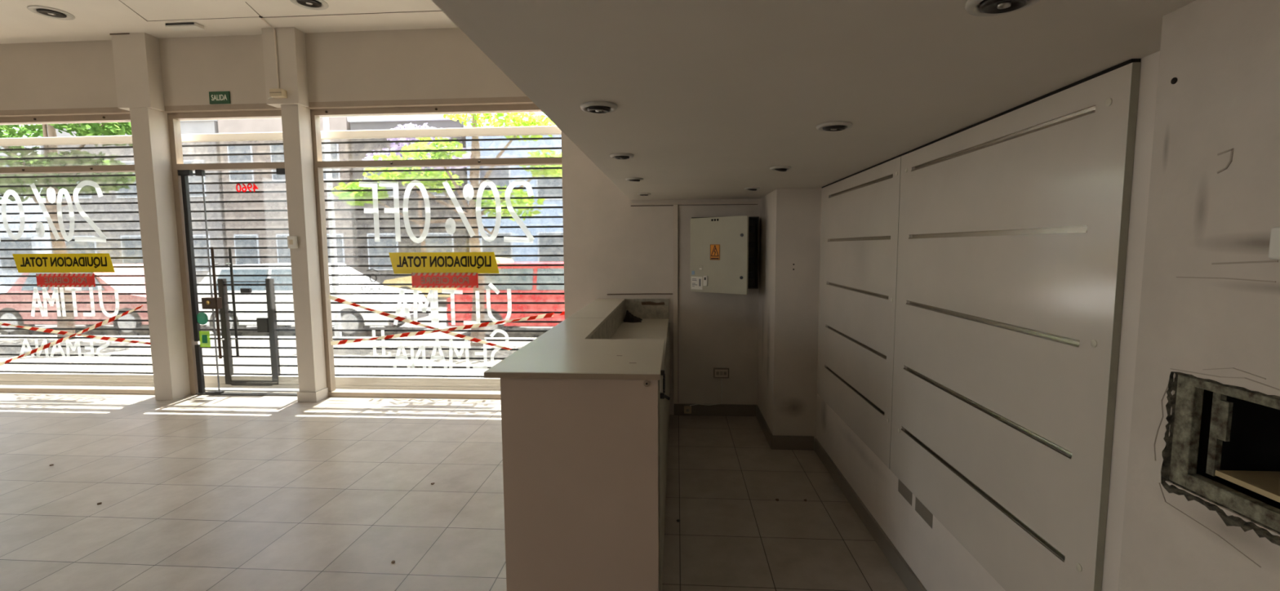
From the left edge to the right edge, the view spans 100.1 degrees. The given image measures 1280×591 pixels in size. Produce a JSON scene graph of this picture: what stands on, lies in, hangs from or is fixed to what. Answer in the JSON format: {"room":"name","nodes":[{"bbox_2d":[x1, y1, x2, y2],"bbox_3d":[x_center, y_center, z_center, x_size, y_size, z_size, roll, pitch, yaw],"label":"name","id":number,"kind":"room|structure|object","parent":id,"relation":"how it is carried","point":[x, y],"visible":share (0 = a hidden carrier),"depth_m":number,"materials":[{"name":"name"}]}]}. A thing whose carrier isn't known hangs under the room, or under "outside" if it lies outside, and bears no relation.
{"room":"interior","nodes":[
{"label":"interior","id":0,"kind":"room"},
{"bbox_2d":[129,107,191,399],"bbox_3d":[-5.136,-0.438,5.781,0.275,3.100,0.340,0,5,4],"label":"wall column","id":1,"kind":"structure","parent":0,"point":[149,126],"depth_m":5.65,"materials":[{"name":"paint"}]},
{"bbox_2d":[0,114,155,394],"bbox_3d":[-7.208,-0.416,5.998,3.890,3.045,0.097,0,5,4],"label":"window","id":2,"kind":"structure","parent":1,"relation":"attached to","point":[104,117],"depth_m":5.82,"materials":[{"name":"white metal"}]},
{"bbox_2d":[0,180,106,242],"bbox_3d":[-6.676,-0.920,5.921,1.646,0.673,0.002,0,5,4],"label":"painted lettering","id":3,"kind":"object","parent":2,"relation":"attached to","point":[51,193],"visible":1,"depth_m":5.91,"materials":[{"name":"paint"}]},
{"bbox_2d":[12,253,115,272],"bbox_3d":[-6.399,-0.359,5.952,1.210,0.210,0.003,0,5,4],"label":"banner","id":4,"kind":"object","parent":2,"relation":"attached to","point":[91,262],"visible":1,"depth_m":5.95,"materials":[{"name":"yellow paper"}]},
{"bbox_2d":[19,338,111,358],"bbox_3d":[-6.490,0.584,6.044,1.124,0.240,0.002,0,5,4],"label":"painted lettering","id":5,"kind":"object","parent":2,"relation":"attached to","point":[25,342],"visible":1,"depth_m":6.04,"materials":[{"name":"paint"}]},
{"bbox_2d":[35,273,95,287],"bbox_3d":[-6.393,-0.170,5.968,0.700,0.150,0.004,0,5,4],"label":"poster","id":6,"kind":"object","parent":2,"relation":"attached to","point":[43,280],"visible":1,"depth_m":5.97,"materials":[{"name":"red paper"}]},
{"bbox_2d":[0,305,142,365],"bbox_3d":[-6.382,0.447,6.000,2.152,0.834,0.003,0,5,4],"label":"barrier tape","id":7,"kind":"object","parent":2,"relation":"attached to","point":[101,323],"visible":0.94,"depth_m":6.00,"materials":[{"name":"red plastic"}]},
{"bbox_2d":[31,285,119,317],"bbox_3d":[-6.318,0.069,5.986,1.082,0.356,0.002,0,5,4],"label":"painted lettering","id":8,"kind":"object","parent":2,"relation":"attached to","point":[46,295],"visible":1,"depth_m":5.99,"materials":[{"name":"paint"}]},
{"bbox_2d":[0,322,150,344],"bbox_3d":[-6.418,0.407,6.005,2.070,0.287,0.003,0,5,4],"label":"barrier tape","id":9,"kind":"object","parent":2,"relation":"attached to","point":[37,329],"visible":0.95,"depth_m":6.00,"materials":[{"name":"red plastic"}]},
{"bbox_2d":[167,110,297,395],"bbox_3d":[-4.290,-0.417,5.800,1.410,3.045,0.156,0,5,4],"label":"door","id":10,"kind":"structure","parent":1,"relation":"attached to","point":[180,171],"depth_m":5.80,"materials":[{"name":"grey metal"}]},
{"bbox_2d":[196,312,208,324],"bbox_3d":[-4.802,0.252,5.882,0.136,0.136,0.002,0,5,4],"label":"round sticker","id":11,"kind":"object","parent":10,"relation":"attached to","point":[202,318],"visible":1,"depth_m":5.88,"materials":[{"name":"green paper"}]},
{"bbox_2d":[199,331,210,346],"bbox_3d":[-4.789,0.480,5.901,0.120,0.177,0.004,0,5,4],"label":"sticker","id":12,"kind":"object","parent":10,"relation":"attached to","point":[204,336],"visible":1,"depth_m":5.90,"materials":[{"name":"green paper"}]},
{"bbox_2d":[235,183,257,191],"bbox_3d":[-4.197,-1.152,5.729,0.250,0.092,0.001,0,5,4],"label":"house number","id":13,"kind":"object","parent":10,"relation":"attached to","point":[255,187],"visible":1,"depth_m":5.73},
{"bbox_2d":[111,26,309,111],"bbox_3d":[-4.364,-2.286,5.455,1.940,0.730,0.150,0,5,4],"label":"wall","id":14,"kind":"structure","parent":0,"point":[136,55],"depth_m":5.41,"materials":[{"name":"paint"}]},
{"bbox_2d":[109,32,129,35],"bbox_3d":[-5.245,-2.636,5.405,0.210,0.012,0.006,0,5,4],"label":"trim","id":15,"kind":"structure","parent":14,"relation":"attached to","point":[125,33],"depth_m":5.40,"materials":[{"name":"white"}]},
{"bbox_2d":[261,17,279,88],"bbox_3d":[-3.585,-2.330,5.197,0.029,0.598,0.246,-1,5,-9],"label":"conduit","id":16,"kind":"object","parent":14,"relation":"attached to","point":[262,19],"visible":0.88,"depth_m":5.30,"materials":[{"name":"paint"}]},
{"bbox_2d":[269,88,287,98],"bbox_3d":[-3.580,-1.999,5.310,0.125,0.075,0.082,0,5,4],"label":"junction box","id":17,"kind":"object","parent":14,"relation":"attached to","point":[280,93],"visible":1,"depth_m":5.27,"materials":[{"name":"beige plastic"}]},
{"bbox_2d":[0,0,458,44],"bbox_3d":[-4.136,-2.269,0.353,10.900,0.150,10.540,0,5,4],"label":"ceiling","id":18,"kind":"structure","parent":0,"point":[95,20],"depth_m":5.06,"materials":[{"name":"paint"}]},
{"bbox_2d":[26,5,75,20],"bbox_3d":[-5.400,-2.588,4.923,0.300,0.026,0.300,0,5,4],"label":"recessed light","id":19,"kind":"object","parent":18,"relation":"in","point":[57,14],"visible":1,"depth_m":4.90,"materials":[{"name":"beige metal"}]},
{"bbox_2d":[164,22,204,31],"bbox_3d":[-4.424,-2.611,5.211,0.315,0.033,0.104,0,5,4],"label":"emergency light","id":20,"kind":"object","parent":18,"relation":"in","point":[175,26],"visible":1,"depth_m":5.18,"materials":[{"name":"white plastic"}]},
{"bbox_2d":[119,0,442,21],"bbox_3d":[-2.430,-2.597,4.723,4.600,0.002,0.518,0,5,4],"label":"trim","id":21,"kind":"structure","parent":18,"relation":"attached to","point":[119,0],"depth_m":5.01,"materials":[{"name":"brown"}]},
{"bbox_2d":[289,0,328,10],"bbox_3d":[-2.928,-2.588,4.746,0.300,0.026,0.300,0,5,4],"label":"recessed light","id":22,"kind":"object","parent":18,"relation":"in","point":[308,4],"visible":1,"depth_m":4.77,"materials":[{"name":"silver metal"}]},
{"bbox_2d":[0,27,526,110],"bbox_3d":[-4.958,-2.323,5.638,8.530,0.680,0.140,0,5,4],"label":"wall","id":23,"kind":"structure","parent":0,"point":[424,64],"depth_m":5.49,"materials":[{"name":"paint"}]},
{"bbox_2d":[208,91,230,104],"bbox_3d":[-4.345,-2.044,5.543,0.222,0.123,0.012,0,5,4],"label":"exit sign","id":24,"kind":"object","parent":23,"relation":"attached to","point":[215,97],"visible":1,"depth_m":5.54,"materials":[{"name":"green plastic"}]},
{"bbox_2d":[0,96,533,117],"bbox_3d":[-4.957,-1.956,5.651,8.530,0.055,0.100,0,5,4],"label":"trim","id":25,"kind":"structure","parent":23,"relation":"attached to","point":[520,100],"depth_m":5.52,"materials":[{"name":"white metal"}]},
{"bbox_2d":[280,104,326,391],"bbox_3d":[-3.501,-0.439,5.678,0.180,3.100,0.320,0,5,4],"label":"wall column","id":26,"kind":"structure","parent":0,"point":[295,118],"depth_m":5.54,"materials":[{"name":"paint"}]},
{"bbox_2d":[287,235,297,248],"bbox_3d":[-3.555,-0.544,5.486,0.080,0.125,0.048,0,5,4],"label":"wall switch","id":27,"kind":"object","parent":26,"relation":"attached to","point":[292,242],"visible":1,"depth_m":5.47,"materials":[{"name":"white plastic"}]},
{"bbox_2d":[297,387,328,402],"bbox_3d":[-3.497,1.060,5.735,0.210,0.105,0.195,0,5,4],"label":"baseboard","id":28,"kind":"structure","parent":26,"relation":"attached to","point":[315,397],"depth_m":5.64,"materials":[{"name":"paint"}]},
{"bbox_2d":[310,103,561,399],"bbox_3d":[-2.053,-0.417,5.641,2.725,3.045,0.097,0,5,4],"label":"window","id":29,"kind":"structure","parent":26,"relation":"attached to","point":[315,114],"depth_m":5.60,"materials":[{"name":"white metal"}]},
{"bbox_2d":[357,268,384,291],"bbox_3d":[-2.881,-0.166,5.726,0.300,0.240,0.002,0,5,4],"label":"decal","id":30,"kind":"object","parent":29,"relation":"attached to","point":[371,268],"visible":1,"depth_m":5.73,"materials":[{"name":"white plastic"}]},
{"bbox_2d":[328,294,511,350],"bbox_3d":[-2.266,0.309,5.708,2.162,0.632,0.003,0,5,4],"label":"barrier tape","id":31,"kind":"object","parent":29,"relation":"attached to","point":[338,300],"visible":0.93,"depth_m":5.72,"materials":[{"name":"red plastic"}]},
{"bbox_2d":[372,328,508,368],"bbox_3d":[-2.133,0.570,5.741,1.507,0.434,0.002,0,5,4],"label":"painted lettering","id":32,"kind":"object","parent":29,"relation":"attached to","point":[422,347],"visible":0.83,"depth_m":5.75,"materials":[{"name":"paint"}]},
{"bbox_2d":[388,252,499,273],"bbox_3d":[-2.070,-0.343,5.653,1.190,0.225,0.003,0,5,4],"label":"banner","id":33,"kind":"object","parent":29,"relation":"attached to","point":[402,262],"visible":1,"depth_m":5.65,"materials":[{"name":"yellow paper"}]},
{"bbox_2d":[411,272,478,288],"bbox_3d":[-2.063,-0.161,5.669,0.720,0.160,0.004,0,5,4],"label":"poster","id":34,"kind":"object","parent":29,"relation":"attached to","point":[420,280],"visible":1,"depth_m":5.67,"materials":[{"name":"red paper"}]},
{"bbox_2d":[359,179,534,243],"bbox_3d":[-2.024,-0.876,5.603,1.865,0.665,0.002,0,5,4],"label":"painted lettering","id":35,"kind":"object","parent":29,"relation":"attached to","point":[468,191],"visible":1,"depth_m":5.60,"materials":[{"name":"paint"}]},
{"bbox_2d":[330,311,564,345],"bbox_3d":[-2.029,0.347,5.689,2.632,0.386,0.003,0,5,4],"label":"barrier tape","id":36,"kind":"object","parent":29,"relation":"attached to","point":[547,315],"visible":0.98,"depth_m":5.69,"materials":[{"name":"red plastic"}]},
{"bbox_2d":[393,282,511,328],"bbox_3d":[-1.999,0.118,5.691,1.298,0.514,0.002,0,5,4],"label":"painted lettering","id":37,"kind":"object","parent":29,"relation":"attached to","point":[433,303],"visible":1,"depth_m":5.70,"materials":[{"name":"paint"}]},
{"bbox_2d":[0,391,908,590],"bbox_3d":[-4.108,1.641,0.745,10.900,0.150,10.620,0,5,4],"label":"floor","id":38,"kind":"structure","parent":0,"point":[195,492],"depth_m":3.43,"materials":[{"name":"tile"}]},
{"bbox_2d":[484,298,670,590],"bbox_3d":[-0.142,0.721,3.615,0.728,1.118,2.996,0,5,4],"label":"counter","id":39,"kind":"object","parent":38,"relation":"on","point":[585,403],"depth_m":2.15,"materials":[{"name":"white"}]},
{"bbox_2d":[484,298,664,374],"bbox_3d":[-0.164,0.176,3.567,0.690,0.022,2.995,0,5,4],"label":"countertop","id":40,"kind":"structure","parent":39,"relation":"on","point":[566,348],"depth_m":2.49,"materials":[{"name":"white laminate"}]},
{"bbox_2d":[623,310,642,322],"bbox_3d":[-0.066,0.183,4.902,0.172,0.096,0.244,0,5,4],"label":"crumpled cloth","id":41,"kind":"object","parent":39,"relation":"on","point":[629,317],"visible":1,"depth_m":4.83,"materials":[{"name":"black fabric"}]},
{"bbox_2d":[610,318,668,355],"bbox_3d":[-0.019,0.328,3.954,0.429,0.022,2.195,0,5,4],"label":"countertop","id":42,"kind":"structure","parent":39,"relation":"on","point":[649,328],"depth_m":4.34,"materials":[{"name":"white laminate"}]},
{"bbox_2d":[561,131,759,414],"bbox_3d":[0.479,-0.767,5.252,2.370,3.780,0.600,0,5,4],"label":"wall","id":43,"kind":"structure","parent":0,"point":[611,246],"depth_m":5.03,"materials":[{"name":"white paint"}]},
{"bbox_2d":[607,293,672,294],"bbox_3d":[-0.002,-0.013,5.045,0.620,0.016,0.010,0,5,4],"label":"cable","id":44,"kind":"object","parent":43,"relation":"attached to","point":[644,293],"visible":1,"depth_m":5.04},
{"bbox_2d":[673,204,678,404],"bbox_3d":[0.335,0.098,5.027,0.043,1.870,0.022,0,5,4],"label":"duct","id":45,"kind":"object","parent":43,"relation":"attached to","point":[675,206],"visible":1,"depth_m":5.01,"materials":[{"name":"paint"}]},
{"bbox_2d":[684,405,691,413],"bbox_3d":[0.452,1.083,5.082,0.070,0.065,0.042,0,5,4],"label":"cable box","id":46,"kind":"object","parent":43,"relation":"attached to","point":[687,409],"visible":1,"depth_m":5.07,"materials":[{"name":"beige plastic"}]},
{"bbox_2d":[631,204,757,206],"bbox_3d":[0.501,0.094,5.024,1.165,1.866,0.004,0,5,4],"label":"trim","id":47,"kind":"structure","parent":43,"relation":"attached to","point":[719,204],"depth_m":4.95,"materials":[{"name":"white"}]},
{"bbox_2d":[631,201,757,204],"bbox_3d":[0.494,-0.848,4.935,1.165,0.018,0.012,0,5,4],"label":"duct","id":48,"kind":"object","parent":43,"relation":"attached to","point":[717,202],"visible":1,"depth_m":4.93,"materials":[{"name":"metal"}]},
{"bbox_2d":[674,403,755,416],"bbox_3d":[0.716,1.087,5.094,0.785,0.112,0.015,0,5,4],"label":"baseboard","id":49,"kind":"structure","parent":43,"relation":"attached to","point":[719,410],"depth_m":5.08,"materials":[{"name":"tile"}]},
{"bbox_2d":[713,368,728,377],"bbox_3d":[0.766,0.730,5.051,0.146,0.094,0.028,0,5,4],"label":"wall socket","id":50,"kind":"object","parent":43,"relation":"attached to","point":[717,372],"visible":1,"depth_m":5.04,"materials":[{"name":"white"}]},
{"bbox_2d":[689,215,759,294],"bbox_3d":[0.751,-0.360,4.715,0.612,0.667,0.501,0,5,4],"label":"box","id":51,"kind":"object","parent":43,"relation":"attached to","point":[724,250],"visible":1,"depth_m":4.66,"materials":[{"name":"grey metal"}]},
{"bbox_2d":[692,278,700,286],"bbox_3d":[0.506,-0.115,4.806,0.093,0.069,0.001,4,7,41],"label":"print","id":52,"kind":"object","parent":51,"relation":"attached to","point":[692,278],"depth_m":4.80},
{"bbox_2d":[702,275,707,285],"bbox_3d":[0.578,-0.129,4.737,0.042,0.090,0.012,4,7,41],"label":"switch","id":53,"kind":"object","parent":51,"relation":"attached to","point":[704,277],"depth_m":4.73,"materials":[{"name":"white plastic"}]},
{"bbox_2d":[755,404,772,447],"bbox_3d":[1.073,1.124,4.655,0.013,0.112,0.815,0,5,4],"label":"baseboard","id":54,"kind":"structure","parent":43,"relation":"attached to","point":[765,428],"depth_m":4.61,"materials":[{"name":"tile"}]},
{"bbox_2d":[757,188,822,439],"bbox_3d":[1.241,0.166,4.564,0.335,2.035,0.830,0,5,4],"label":"pillar","id":55,"kind":"structure","parent":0,"point":[790,228],"depth_m":4.17,"materials":[{"name":"white paint"}]},
{"bbox_2d":[770,435,813,450],"bbox_3d":[1.203,1.162,4.231,0.331,0.112,0.015,0,5,4],"label":"baseboard","id":56,"kind":"structure","parent":55,"relation":"attached to","point":[778,442],"depth_m":4.22,"materials":[{"name":"tile"}]},
{"bbox_2d":[431,0,1195,199],"bbox_3d":[0.426,-1.303,-0.137,1.731,1.744,10.020,0,5,4],"label":"ceiling","id":57,"kind":"structure","parent":0,"point":[709,96],"depth_m":1.32,"materials":[{"name":"paint"}]},
{"bbox_2d":[580,101,617,113],"bbox_3d":[-0.127,-0.576,1.655,0.114,0.020,0.114,0,5,4],"label":"recessed light","id":58,"kind":"object","parent":57,"relation":"in","point":[594,107],"visible":1,"depth_m":1.62,"materials":[{"name":"beige"}]},
{"bbox_2d":[609,152,634,159],"bbox_3d":[-0.085,-0.655,2.536,0.114,0.019,0.114,0,5,4],"label":"recessed light","id":59,"kind":"object","parent":57,"relation":"in","point":[620,155],"visible":1,"depth_m":2.50,"materials":[{"name":"silver metal"}]},
{"bbox_2d":[625,177,643,181],"bbox_3d":[-0.035,-0.735,3.411,0.114,0.025,0.114,0,5,4],"label":"recessed light","id":60,"kind":"object","parent":57,"relation":"in","point":[633,179],"visible":1,"depth_m":3.38,"materials":[{"name":"silver metal"}]},
{"bbox_2d":[636,192,651,195],"bbox_3d":[0.033,-0.820,4.362,0.114,0.018,0.114,0,5,4],"label":"recessed light","id":61,"kind":"object","parent":57,"relation":"in","point":[639,193],"visible":1,"depth_m":4.33,"materials":[{"name":"silver metal"}]},
{"bbox_2d":[744,186,759,191],"bbox_3d":[0.837,-0.794,3.999,0.112,0.030,0.112,0,5,4],"label":"recessed light","id":62,"kind":"object","parent":57,"relation":"in","point":[753,188],"visible":0.98,"depth_m":3.97,"materials":[{"name":"silver metal"}]},
{"bbox_2d":[769,165,791,171],"bbox_3d":[0.778,-0.702,2.969,0.116,0.037,0.116,0,5,4],"label":"recessed light","id":63,"kind":"object","parent":57,"relation":"in","point":[780,168],"visible":0.99,"depth_m":2.94,"materials":[{"name":"silver metal"}]},
{"bbox_2d":[816,121,852,131],"bbox_3d":[0.702,-0.607,1.939,0.124,0.022,0.124,0,5,4],"label":"recessed light","id":64,"kind":"object","parent":57,"relation":"in","point":[831,126],"visible":1,"depth_m":1.91,"materials":[{"name":"silver metal"}]},
{"bbox_2d":[964,0,1039,16],"bbox_3d":[0.643,-0.517,0.945,0.120,0.020,0.120,0,5,4],"label":"recessed light","id":65,"kind":"object","parent":57,"relation":"in","point":[986,7],"visible":1,"depth_m":0.95,"materials":[{"name":"silver metal"}]},
{"bbox_2d":[815,50,1159,590],"bbox_3d":[1.408,0.303,3.030,0.210,2.035,3.880,0,5,4],"label":"wall","id":66,"kind":"structure","parent":0,"point":[936,557],"depth_m":1.92,"materials":[{"name":"white paint"}]},
{"bbox_2d":[817,156,901,469],"bbox_3d":[1.312,0.042,3.340,0.021,1.551,1.409,0,5,4],"label":"display panel","id":67,"kind":"object","parent":66,"relation":"attached to","point":[859,240],"visible":0.98,"depth_m":3.12,"materials":[{"name":"white wood"}]},
{"bbox_2d":[813,438,927,590],"bbox_3d":[1.272,1.306,2.705,0.017,0.098,3.035,0,5,4],"label":"baseboard","id":68,"kind":"structure","parent":66,"relation":"attached to","point":[901,567],"depth_m":2.94,"materials":[{"name":"tile"}]},
{"bbox_2d":[897,479,912,506],"bbox_3d":[1.284,0.941,2.571,0.028,0.070,0.162,0,5,4],"label":"wall socket","id":69,"kind":"object","parent":66,"relation":"attached to","point":[903,490],"visible":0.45,"depth_m":2.57,"materials":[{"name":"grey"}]},
{"bbox_2d":[915,497,933,528],"bbox_3d":[1.271,0.959,2.376,0.028,0.072,0.172,0,5,4],"label":"wall socket","id":70,"kind":"object","parent":66,"relation":"attached to","point":[920,508],"visible":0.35,"depth_m":2.38,"materials":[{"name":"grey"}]},
{"bbox_2d":[822,58,1141,187],"bbox_3d":[1.262,-0.676,2.617,0.021,0.008,2.725,0,5,4],"label":"trim","id":71,"kind":"structure","parent":66,"relation":"attached to","point":[1127,62],"depth_m":1.68,"materials":[{"name":"black"}]},
{"bbox_2d":[889,62,1141,590],"bbox_3d":[1.218,0.165,1.984,0.021,1.551,1.313,0,5,4],"label":"display panel","id":72,"kind":"object","parent":66,"relation":"attached to","point":[1014,225],"visible":1,"depth_m":1.67,"materials":[{"name":"white wood"}]},
{"bbox_2d":[1118,0,1279,590],"bbox_3d":[0.983,0.753,-1.942,0.370,2.035,6.140,0,5,4],"label":"wall pier","id":73,"kind":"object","parent":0,"point":[1224,55],"visible":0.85,"depth_m":0.95,"materials":[{"name":"white paint"}]},
{"bbox_2d":[1170,77,1177,84],"bbox_3d":[1.000,-0.402,1.004,0.002,0.012,0.012,0,5,4],"label":"hole","id":74,"kind":"object","parent":73,"relation":"attached to","point":[1174,80],"depth_m":1.00,"materials":[{"name":"black"}]},
{"bbox_2d":[1153,367,1279,567],"bbox_3d":[0.997,0.272,0.943,0.001,0.308,0.204,0,5,4],"label":"crack","id":75,"kind":"object","parent":73,"relation":"attached to","point":[1232,367],"depth_m":0.94,"materials":[{"name":"beige"}]},
{"bbox_2d":[1160,371,1279,546],"bbox_3d":[1.125,0.281,0.779,0.294,0.244,0.481,0,5,4],"label":"wall opening","id":76,"kind":"object","parent":73,"relation":"attached to","point":[1222,447],"visible":0.96,"depth_m":0.98,"materials":[{"name":"grey concrete"}]},
{"bbox_2d":[1214,470,1279,502],"bbox_3d":[1.108,0.333,0.784,0.178,0.010,0.346,0,5,4],"label":"shelf","id":77,"kind":"object","parent":76,"relation":"attached to","point":[1265,483],"depth_m":0.92,"materials":[{"name":"brown wood"}]},
{"bbox_2d":[1176,148,1278,282],"bbox_3d":[0.994,-0.136,0.907,0.001,0.222,0.167,0,5,4],"label":"wall marks","id":78,"kind":"object","parent":73,"relation":"attached to","point":[1231,149],"depth_m":0.90,"materials":[{"name":"beige"}]},
{"bbox_2d":[1268,226,1279,259],"bbox_3d":[0.983,-0.078,0.799,0.008,0.050,0.078,0,5,4],"label":"cover","id":79,"kind":"object","parent":73,"relation":"attached to","point":[1274,243],"visible":1,"depth_m":0.83,"materials":[{"name":"white plastic"}]},
{"label":"outside","id":80,"kind":"structure","parent":0,"visible":0},
{"bbox_2d":[1,124,41,137],"bbox_3d":[-31.721,-4.606,26.865,12.980,8.000,7.150,0,5,4],"label":"building","id":81,"kind":"structure","parent":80,"point":[24,136],"depth_m":22.83,"materials":[{"name":"grey"}]},
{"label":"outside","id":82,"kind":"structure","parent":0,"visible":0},
{"bbox_2d":[40,120,218,266],"bbox_3d":[-21.244,-4.209,26.176,7.780,7.200,7.150,0,5,4],"label":"building","id":83,"kind":"structure","parent":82,"point":[198,126],"depth_m":22.29,"materials":[{"name":"grey"}]},
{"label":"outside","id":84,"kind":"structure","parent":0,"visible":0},
{"bbox_2d":[217,116,350,133],"bbox_3d":[-14.464,-4.808,25.652,5.580,8.400,7.150,0,5,4],"label":"building","id":85,"kind":"structure","parent":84,"point":[335,123],"depth_m":22.09,"materials":[{"name":"grey"}]},
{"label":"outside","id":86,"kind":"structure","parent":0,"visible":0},
{"bbox_2d":[347,114,471,130],"bbox_3d":[-9.222,-4.111,25.352,4.680,7.000,7.150,0,5,4],"label":"building","id":87,"kind":"structure","parent":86,"point":[437,121],"depth_m":21.60,"materials":[{"name":"grey"}]},
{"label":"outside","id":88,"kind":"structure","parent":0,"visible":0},
{"bbox_2d":[463,120,555,128],"bbox_3d":[-4.432,-3.913,25.039,4.680,6.600,7.150,0,5,4],"label":"building","id":89,"kind":"structure","parent":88,"point":[468,126],"depth_m":21.31,"materials":[{"name":"grey"}]},
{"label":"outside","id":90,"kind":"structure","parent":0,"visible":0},
{"bbox_2d":[0,336,500,392],"bbox_3d":[-9.452,1.019,8.255,100.000,0.150,3.680,0,5,4],"label":"pavement","id":91,"kind":"structure","parent":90,"point":[224,389],"depth_m":6.22,"materials":[{"name":"grey concrete"}]},
{"bbox_2d":[0,121,131,311],"bbox_3d":[-10.718,-1.646,9.666,4.601,4.933,1.690,0,5,4],"label":"street tree","id":92,"kind":"object","parent":91,"relation":"on","point":[103,129],"visible":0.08,"depth_m":9.45,"materials":[{"name":"green plant"}]},
{"bbox_2d":[0,121,154,386],"bbox_3d":[-7.216,-0.449,6.246,3.820,3.065,0.080,0,5,4],"label":"roller shutter","id":93,"kind":"object","parent":91,"relation":"on","point":[115,213],"visible":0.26,"depth_m":6.21,"materials":[{"name":"metal"}]},
{"bbox_2d":[181,118,298,388],"bbox_3d":[-4.453,-0.449,6.050,1.600,3.065,0.090,0,5,4],"label":"roller shutter","id":94,"kind":"object","parent":91,"relation":"on","point":[255,226],"visible":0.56,"depth_m":6.06,"materials":[{"name":"metal"}]},
{"bbox_2d":[322,117,337,338],"bbox_3d":[-5.417,-1.952,9.357,0.114,5.520,0.120,0,5,4],"label":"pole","id":95,"kind":"object","parent":91,"relation":"on","point":[326,120],"visible":0.02,"depth_m":9.23,"materials":[{"name":"white metal"}]},
{"bbox_2d":[320,111,564,391],"bbox_3d":[-2.143,-0.449,5.895,2.930,3.065,0.080,0,5,4],"label":"roller shutter","id":96,"kind":"object","parent":91,"relation":"on","point":[536,283],"visible":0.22,"depth_m":5.89,"materials":[{"name":"metal"}]},
{"bbox_2d":[443,111,555,339],"bbox_3d":[-3.039,-1.269,8.904,4.095,4.222,1.272,0,5,4],"label":"street tree","id":97,"kind":"object","parent":91,"relation":"on","point":[532,121],"visible":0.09,"depth_m":8.56,"materials":[{"name":"green plant"}]},
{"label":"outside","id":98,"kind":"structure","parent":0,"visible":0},
{"bbox_3d":[-8.624,-0.063,20.217,100.000,0.150,3.000,0,5,4],"label":"pavement","id":99,"kind":"object","parent":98,"visible":0},
{"bbox_2d":[391,122,435,129],"bbox_3d":[-8.168,-3.203,19.919,4.191,6.160,1.843,0,5,4],"label":"street tree","id":100,"kind":"object","parent":99,"relation":"on","point":[410,126],"visible":0.02,"depth_m":19.18,"materials":[{"name":"green plant"}]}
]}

